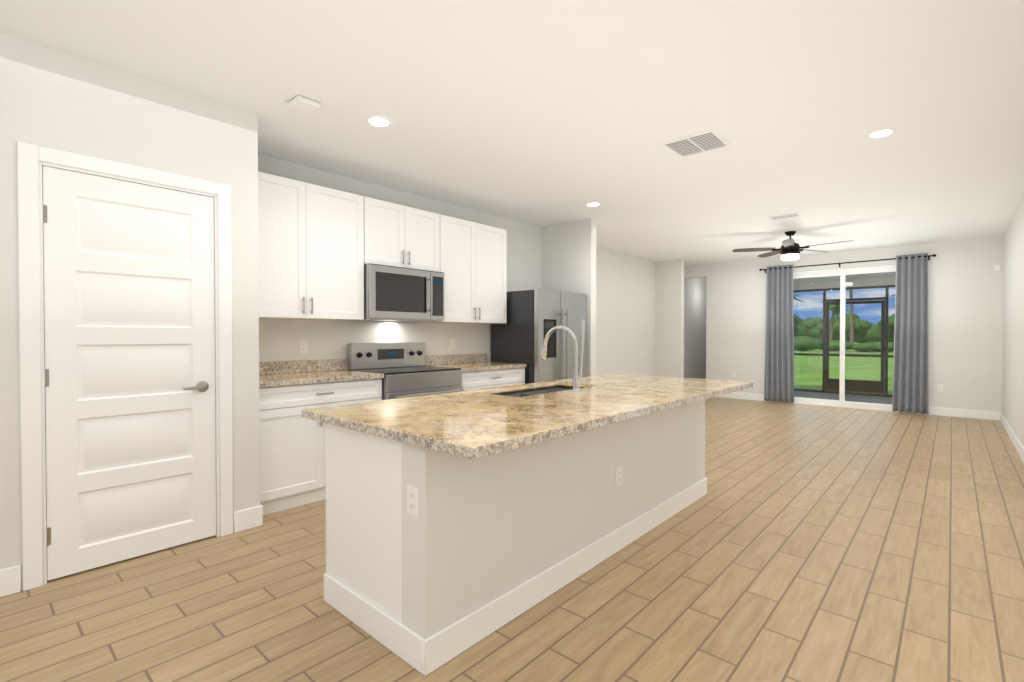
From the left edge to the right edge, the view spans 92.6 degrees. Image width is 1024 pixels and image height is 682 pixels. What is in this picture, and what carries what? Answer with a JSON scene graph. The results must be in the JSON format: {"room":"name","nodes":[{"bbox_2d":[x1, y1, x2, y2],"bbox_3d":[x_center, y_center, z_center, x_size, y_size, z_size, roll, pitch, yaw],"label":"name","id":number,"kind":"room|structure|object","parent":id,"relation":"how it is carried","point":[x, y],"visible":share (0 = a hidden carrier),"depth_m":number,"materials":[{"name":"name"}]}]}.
{"room":"kitchen","nodes":[
{"label":"kitchen","id":0,"kind":"room"},
{"bbox_2d":[0,32,259,589],"bbox_3d":[-3.043,-0.118,1.864,0.120,2.750,3.900,1,1,42],"label":"wall","id":1,"kind":"structure","parent":0,"point":[53,98],"depth_m":2.72,"materials":[{"name":"white paint"}]},
{"bbox_2d":[0,565,21,597],"bbox_3d":[-3.373,1.195,1.414,0.014,0.135,2.765,1,1,42],"label":"baseboard","id":2,"kind":"structure","parent":1,"relation":"attached to","point":[10,580],"depth_m":2.41,"materials":[{"name":"white wood"}]},
{"bbox_2d":[17,141,233,590],"bbox_3d":[-2.167,0.127,2.828,0.137,2.237,0.964,1,1,42],"label":"door frame","id":3,"kind":"structure","parent":1,"relation":"attached to","point":[32,159],"depth_m":2.49,"materials":[{"name":"white wood"}]},
{"bbox_2d":[42,166,215,580],"bbox_3d":[-2.132,0.168,2.792,0.088,2.132,0.785,1,1,42],"label":"pantry door","id":4,"kind":"structure","parent":1,"relation":"in","point":[129,343],"depth_m":2.76,"materials":[{"name":"white wood"}]},
{"bbox_2d":[233,505,262,532],"bbox_3d":[-1.739,1.173,3.228,0.014,0.135,0.179,1,1,42],"label":"baseboard","id":5,"kind":"structure","parent":1,"relation":"attached to","point":[248,518],"depth_m":3.22,"materials":[{"name":"white wood"}]},
{"bbox_2d":[258,154,541,369],"bbox_3d":[-1.020,-0.161,5.418,0.370,2.750,4.090,1,1,42],"label":"wall","id":6,"kind":"structure","parent":0,"point":[279,339],"depth_m":4.91,"materials":[{"name":"white paint"}]},
{"bbox_2d":[299,340,307,352],"bbox_3d":[-1.814,0.048,4.258,0.007,0.116,0.072,1,1,42],"label":"electrical outlet","id":7,"kind":"object","parent":6,"relation":"attached to","point":[303,346],"visible":1,"depth_m":4.25,"materials":[{"name":"white plastic"}]},
{"bbox_2d":[258,171,365,319],"bbox_3d":[-1.775,-0.729,4.045,0.334,1.090,1.046,1,1,42],"label":"upper cabinet","id":8,"kind":"object","parent":6,"relation":"attached to","point":[319,247],"depth_m":3.95,"materials":[{"name":"white wood"}]},
{"bbox_2d":[259,353,486,372],"bbox_3d":[-1.272,0.213,4.850,0.020,0.104,2.898,1,1,42],"label":"backsplash","id":9,"kind":"structure","parent":6,"relation":"attached to","point":[455,359],"depth_m":4.38,"materials":[{"name":"beige stone"}]},
{"bbox_2d":[366,197,441,271],"bbox_3d":[-1.140,-0.986,4.746,0.334,0.594,0.856,1,1,42],"label":"upper cabinet","id":10,"kind":"object","parent":6,"relation":"attached to","point":[397,235],"depth_m":4.61,"materials":[{"name":"white wood"}]},
{"bbox_2d":[363,264,443,321],"bbox_3d":[-1.088,-0.440,4.706,0.472,0.486,0.844,1,1,42],"label":"microwave","id":11,"kind":"object","parent":10,"relation":"attached to","point":[392,293],"visible":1,"depth_m":4.53,"materials":[{"name":"silver metal"}]},
{"bbox_2d":[450,339,454,348],"bbox_3d":[-0.670,0.033,5.529,0.007,0.116,0.072,1,1,42],"label":"electrical outlet","id":12,"kind":"object","parent":6,"relation":"attached to","point":[452,343],"visible":1,"depth_m":5.52,"materials":[{"name":"white plastic"}]},
{"bbox_2d":[429,215,506,323],"bbox_3d":[-0.521,-0.746,5.438,0.334,1.090,1.002,1,1,42],"label":"upper cabinet","id":13,"kind":"object","parent":6,"relation":"attached to","point":[474,255],"depth_m":5.30,"materials":[{"name":"white wood"}]},
{"bbox_2d":[0,397,1023,681],"bbox_3d":[1.459,1.271,5.619,6.670,0.120,15.720,1,1,42],"label":"floor","id":14,"kind":"structure","parent":0,"point":[806,543],"depth_m":2.42,"materials":[{"name":"brown tile"}]},
{"bbox_2d":[259,377,382,514],"bbox_3d":[-1.674,0.775,3.966,0.614,0.913,1.036,1,1,42],"label":"base cabinet","id":15,"kind":"object","parent":14,"relation":"on","point":[292,460],"depth_m":3.61,"materials":[{"name":"white wood"}]},
{"bbox_2d":[259,369,382,388],"bbox_3d":[-1.663,0.297,3.954,0.638,0.040,1.042,1,1,42],"label":"countertop","id":16,"kind":"structure","parent":15,"relation":"on","point":[266,380],"depth_m":3.83,"materials":[{"name":"beige stone"}]},
{"bbox_2d":[347,342,463,399],"bbox_3d":[-0.975,0.622,4.617,0.723,1.203,0.850,1,1,42],"label":"range","id":17,"kind":"object","parent":14,"relation":"on","point":[404,369],"visible":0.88,"depth_m":4.57,"materials":[{"name":"silver metal"}]},
{"bbox_2d":[460,369,524,390],"bbox_3d":[-0.413,0.758,5.366,0.614,0.913,0.992,1,1,42],"label":"base cabinet","id":18,"kind":"object","parent":14,"relation":"on","point":[490,378],"depth_m":5.14,"materials":[{"name":"white wood"}]},
{"bbox_2d":[425,361,525,372],"bbox_3d":[-0.404,0.280,5.352,0.638,0.040,0.992,1,1,42],"label":"countertop","id":19,"kind":"structure","parent":18,"relation":"on","point":[468,366],"depth_m":5.22,"materials":[{"name":"beige stone"}]},
{"bbox_2d":[324,399,706,675],"bbox_3d":[0.312,0.800,3.157,0.835,0.882,2.834,1,1,42],"label":"kitchen island","id":20,"kind":"object","parent":14,"relation":"on","point":[458,523],"depth_m":2.19,"materials":[{"name":"white"}]},
{"bbox_2d":[302,375,752,462],"bbox_3d":[0.413,0.338,3.026,1.190,0.040,2.924,1,1,42],"label":"island countertop","id":21,"kind":"structure","parent":20,"relation":"on","point":[478,423],"depth_m":2.28,"materials":[{"name":"beige stone"}]},
{"bbox_2d":[498,387,569,394],"bbox_3d":[0.192,0.450,3.238,0.400,0.213,0.873,1,1,42],"label":"sink","id":22,"kind":"object","parent":21,"relation":"in","point":[533,390],"depth_m":3.46,"materials":[{"name":"grey metal"}]},
{"bbox_2d":[540,319,585,390],"bbox_3d":[0.325,0.088,3.206,0.318,0.455,0.101,1,1,42],"label":"faucet","id":23,"kind":"object","parent":21,"relation":"on","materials":[{"name":"silver metal"}]},
{"bbox_2d":[491,288,586,383],"bbox_3d":[0.369,0.306,6.036,0.817,1.800,0.970,1,1,42],"label":"refrigerator","id":24,"kind":"object","parent":14,"relation":"on","point":[534,316],"visible":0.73,"depth_m":5.67,"materials":[{"name":"grey metal"}]},
{"bbox_2d":[0,0,1023,266],"bbox_3d":[1.459,-1.598,5.584,6.670,0.120,15.720,1,1,42],"label":"ceiling","id":25,"kind":"structure","parent":0,"point":[544,112],"depth_m":3.05,"materials":[{"name":"white paint"}]},
{"bbox_2d":[288,96,319,113],"bbox_3d":[-1.310,-1.490,3.086,0.150,0.036,0.150,1,1,42],"label":"smoke detector","id":26,"kind":"object","parent":25,"relation":"attached to","point":[304,104],"visible":0.98,"depth_m":3.06,"materials":[{"name":"white plastic"}]},
{"bbox_2d":[365,115,392,126],"bbox_3d":[-0.913,-1.506,3.361,0.184,0.010,0.184,1,1,42],"label":"recessed light","id":27,"kind":"object","parent":25,"relation":"in","point":[378,121],"visible":0.98,"depth_m":3.35,"materials":[{"name":"white plastic"}]},
{"bbox_2d":[585,202,600,206],"bbox_3d":[0.908,-1.532,5.489,0.184,0.010,0.184,1,1,42],"label":"recessed light","id":28,"kind":"object","parent":25,"relation":"in","point":[591,204],"visible":1,"depth_m":5.47,"materials":[{"name":"white plastic"}]},
{"bbox_2d":[660,129,731,157],"bbox_3d":[1.416,-1.511,3.766,0.400,0.009,0.400,1,1,42],"label":"ceiling vent","id":29,"kind":"object","parent":25,"relation":"in","point":[699,143],"visible":1,"depth_m":3.75,"materials":[{"name":"white metal"}]},
{"bbox_2d":[768,212,801,219],"bbox_3d":[3.372,-1.539,6.043,0.340,0.009,0.180,1,1,42],"label":"ceiling vent","id":30,"kind":"object","parent":25,"relation":"in","point":[785,216],"visible":0.98,"depth_m":6.04,"materials":[{"name":"white metal"}]},
{"bbox_2d":[733,231,852,260],"bbox_3d":[3.974,-1.353,6.928,1.436,0.402,1.444,1,1,42],"label":"ceiling fan","id":31,"kind":"object","parent":25,"relation":"hanging from","point":[789,250],"visible":1,"depth_m":6.94,"materials":[{"name":"brown metal"}]},
{"bbox_2d":[865,127,896,138],"bbox_3d":[2.680,-1.508,3.557,0.184,0.010,0.184,1,1,42],"label":"recessed light","id":32,"kind":"object","parent":25,"relation":"in","point":[881,132],"visible":0.92,"depth_m":3.54,"materials":[{"name":"white plastic"}]},
{"bbox_2d":[542,219,595,376],"bbox_3d":[0.743,-0.174,6.502,0.800,2.750,0.120,1,1,42],"label":"wall","id":33,"kind":"structure","parent":0,"point":[568,257],"depth_m":6.33,"materials":[{"name":"white paint"}]},
{"bbox_2d":[596,247,706,378],"bbox_3d":[2.801,-0.215,9.849,0.120,2.750,7.610,1,1,42],"label":"wall","id":34,"kind":"structure","parent":0,"point":[625,314],"depth_m":9.19,"materials":[{"name":"white paint"}]},
{"bbox_2d":[655,259,683,377],"bbox_3d":[3.123,-0.214,9.714,0.540,2.750,0.120,1,1,42],"label":"wall","id":35,"kind":"structure","parent":0,"point":[669,318],"depth_m":9.64,"materials":[{"name":"white paint"}]},
{"bbox_2d":[684,236,1002,413],"bbox_3d":[5.538,-0.205,8.973,5.120,2.750,0.150,1,1,42],"label":"wall","id":36,"kind":"structure","parent":0,"point":[965,296],"depth_m":7.78,"materials":[{"name":"white paint"}]},
{"bbox_2d":[716,392,776,401],"bbox_3d":[4.561,1.093,9.758,1.380,0.135,0.014,1,1,42],"label":"baseboard","id":37,"kind":"structure","parent":36,"relation":"attached to","point":[746,396],"depth_m":9.70,"materials":[{"name":"white wood"}]},
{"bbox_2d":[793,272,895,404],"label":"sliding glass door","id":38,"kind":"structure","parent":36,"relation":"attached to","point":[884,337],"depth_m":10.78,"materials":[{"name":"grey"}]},
{"bbox_2d":[782,264,911,412],"bbox_3d":[5.855,-0.054,8.669,1.932,2.456,0.140,1,1,42],"label":"sliding door","id":39,"kind":"structure","parent":36,"relation":"in","point":[842,273],"depth_m":8.64,"materials":[{"name":"clear glass"}]},
{"bbox_2d":[759,253,935,414],"bbox_3d":[5.735,-0.128,8.595,2.580,2.565,0.147,1,1,42],"label":"curtains","id":40,"kind":"object","parent":36,"relation":"attached to","point":[910,383],"visible":1,"depth_m":8.03,"materials":[{"name":"grey fabric"}]},
{"bbox_2d":[937,384,942,391],"bbox_3d":[6.786,0.745,7.755,0.072,0.116,0.007,1,1,42],"label":"electrical outlet","id":41,"kind":"object","parent":36,"relation":"attached to","point":[939,387],"visible":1,"depth_m":7.75,"materials":[{"name":"white plastic"}]},
{"bbox_2d":[914,406,999,420],"bbox_3d":[6.916,1.119,7.638,0.996,0.135,0.014,1,1,42],"label":"baseboard","id":42,"kind":"structure","parent":36,"relation":"attached to","point":[968,413],"depth_m":7.56,"materials":[{"name":"white wood"}]},
{"bbox_2d":[994,264,999,270],"bbox_3d":[7.244,-1.094,7.308,0.070,0.090,0.024,1,1,42],"label":"sensor","id":43,"kind":"object","parent":36,"relation":"attached to","point":[996,267],"visible":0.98,"depth_m":7.30,"materials":[{"name":"white plastic"}]},
{"bbox_2d":[1001,197,1023,446],"bbox_3d":[3.030,-0.125,2.452,0.120,2.750,12.900,1,1,42],"label":"wall","id":44,"kind":"structure","parent":0,"point":[1012,403],"depth_m":5.89,"materials":[{"name":"white paint"}]},
{"bbox_2d":[1000,412,1023,462],"bbox_3d":[2.980,1.182,2.512,0.014,0.135,12.900,1,1,42],"label":"baseboard","id":45,"kind":"structure","parent":44,"relation":"attached to","point":[1017,444],"depth_m":5.69,"materials":[{"name":"white wood"}]},
{"label":"outside","id":46,"kind":"structure","parent":0,"visible":0},
{"bbox_2d":[794,342,893,394],"bbox_3d":[51.255,0.884,56.940,160.000,0.400,126.800,1,1,42],"label":"lawn","id":47,"kind":"structure","parent":46,"point":[832,371],"depth_m":20.17,"materials":[{"name":"green plant"}]},
{"bbox_2d":[793,314,802,333],"bbox_3d":[38.160,-1.949,69.389,5.735,4.956,4.344,1,1,42],"label":"tree","id":48,"kind":"object","parent":47,"relation":"on","point":[799,324],"depth_m":67.27,"materials":[{"name":"green plant"}]},
{"bbox_2d":[796,317,829,337],"bbox_3d":[41.327,-1.363,66.874,4.340,3.846,3.476,1,1,42],"label":"tree","id":49,"kind":"object","parent":47,"relation":"on","point":[818,325],"depth_m":65.93,"materials":[{"name":"green plant"}]},
{"bbox_2d":[816,300,848,339],"bbox_3d":[36.329,-1.983,54.644,3.824,5.384,4.131,1,1,42],"label":"palm","id":50,"kind":"object","parent":47,"relation":"on","point":[833,313],"depth_m":54.95,"materials":[{"name":"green plant"}]},
{"bbox_2d":[794,319,893,342],"bbox_3d":[52.623,-2.024,73.704,122.390,4.988,7.720,1,1,42],"label":"hedge","id":51,"kind":"object","parent":47,"relation":"on","point":[869,336],"depth_m":70.55,"materials":[{"name":"green plant"}]},
{"bbox_2d":[794,336,893,351],"bbox_3d":[25.376,0.145,43.036,73.030,1.398,3.412,1,1,42],"label":"shrubs","id":52,"kind":"object","parent":47,"relation":"on","point":[815,343],"depth_m":40.88,"materials":[{"name":"green plant"}]},
{"bbox_2d":[829,313,871,340],"bbox_3d":[44.454,-1.573,64.982,5.289,4.313,4.343,1,1,42],"label":"tree","id":53,"kind":"object","parent":47,"relation":"on","point":[847,326],"depth_m":64.17,"materials":[{"name":"green plant"}]},
{"bbox_2d":[849,289,875,342],"bbox_3d":[32.590,-2.999,47.091,4.512,7.600,3.607,1,1,42],"label":"palm","id":54,"kind":"object","parent":47,"relation":"on","point":[852,323],"depth_m":47.07,"materials":[{"name":"brown plant"}]},
{"bbox_2d":[878,314,894,335],"bbox_3d":[47.922,-1.415,60.582,4.154,4.104,3.737,1,1,42],"label":"tree","id":55,"kind":"object","parent":47,"relation":"on","point":[890,326],"depth_m":60.58,"materials":[{"name":"green plant"}]}
]}

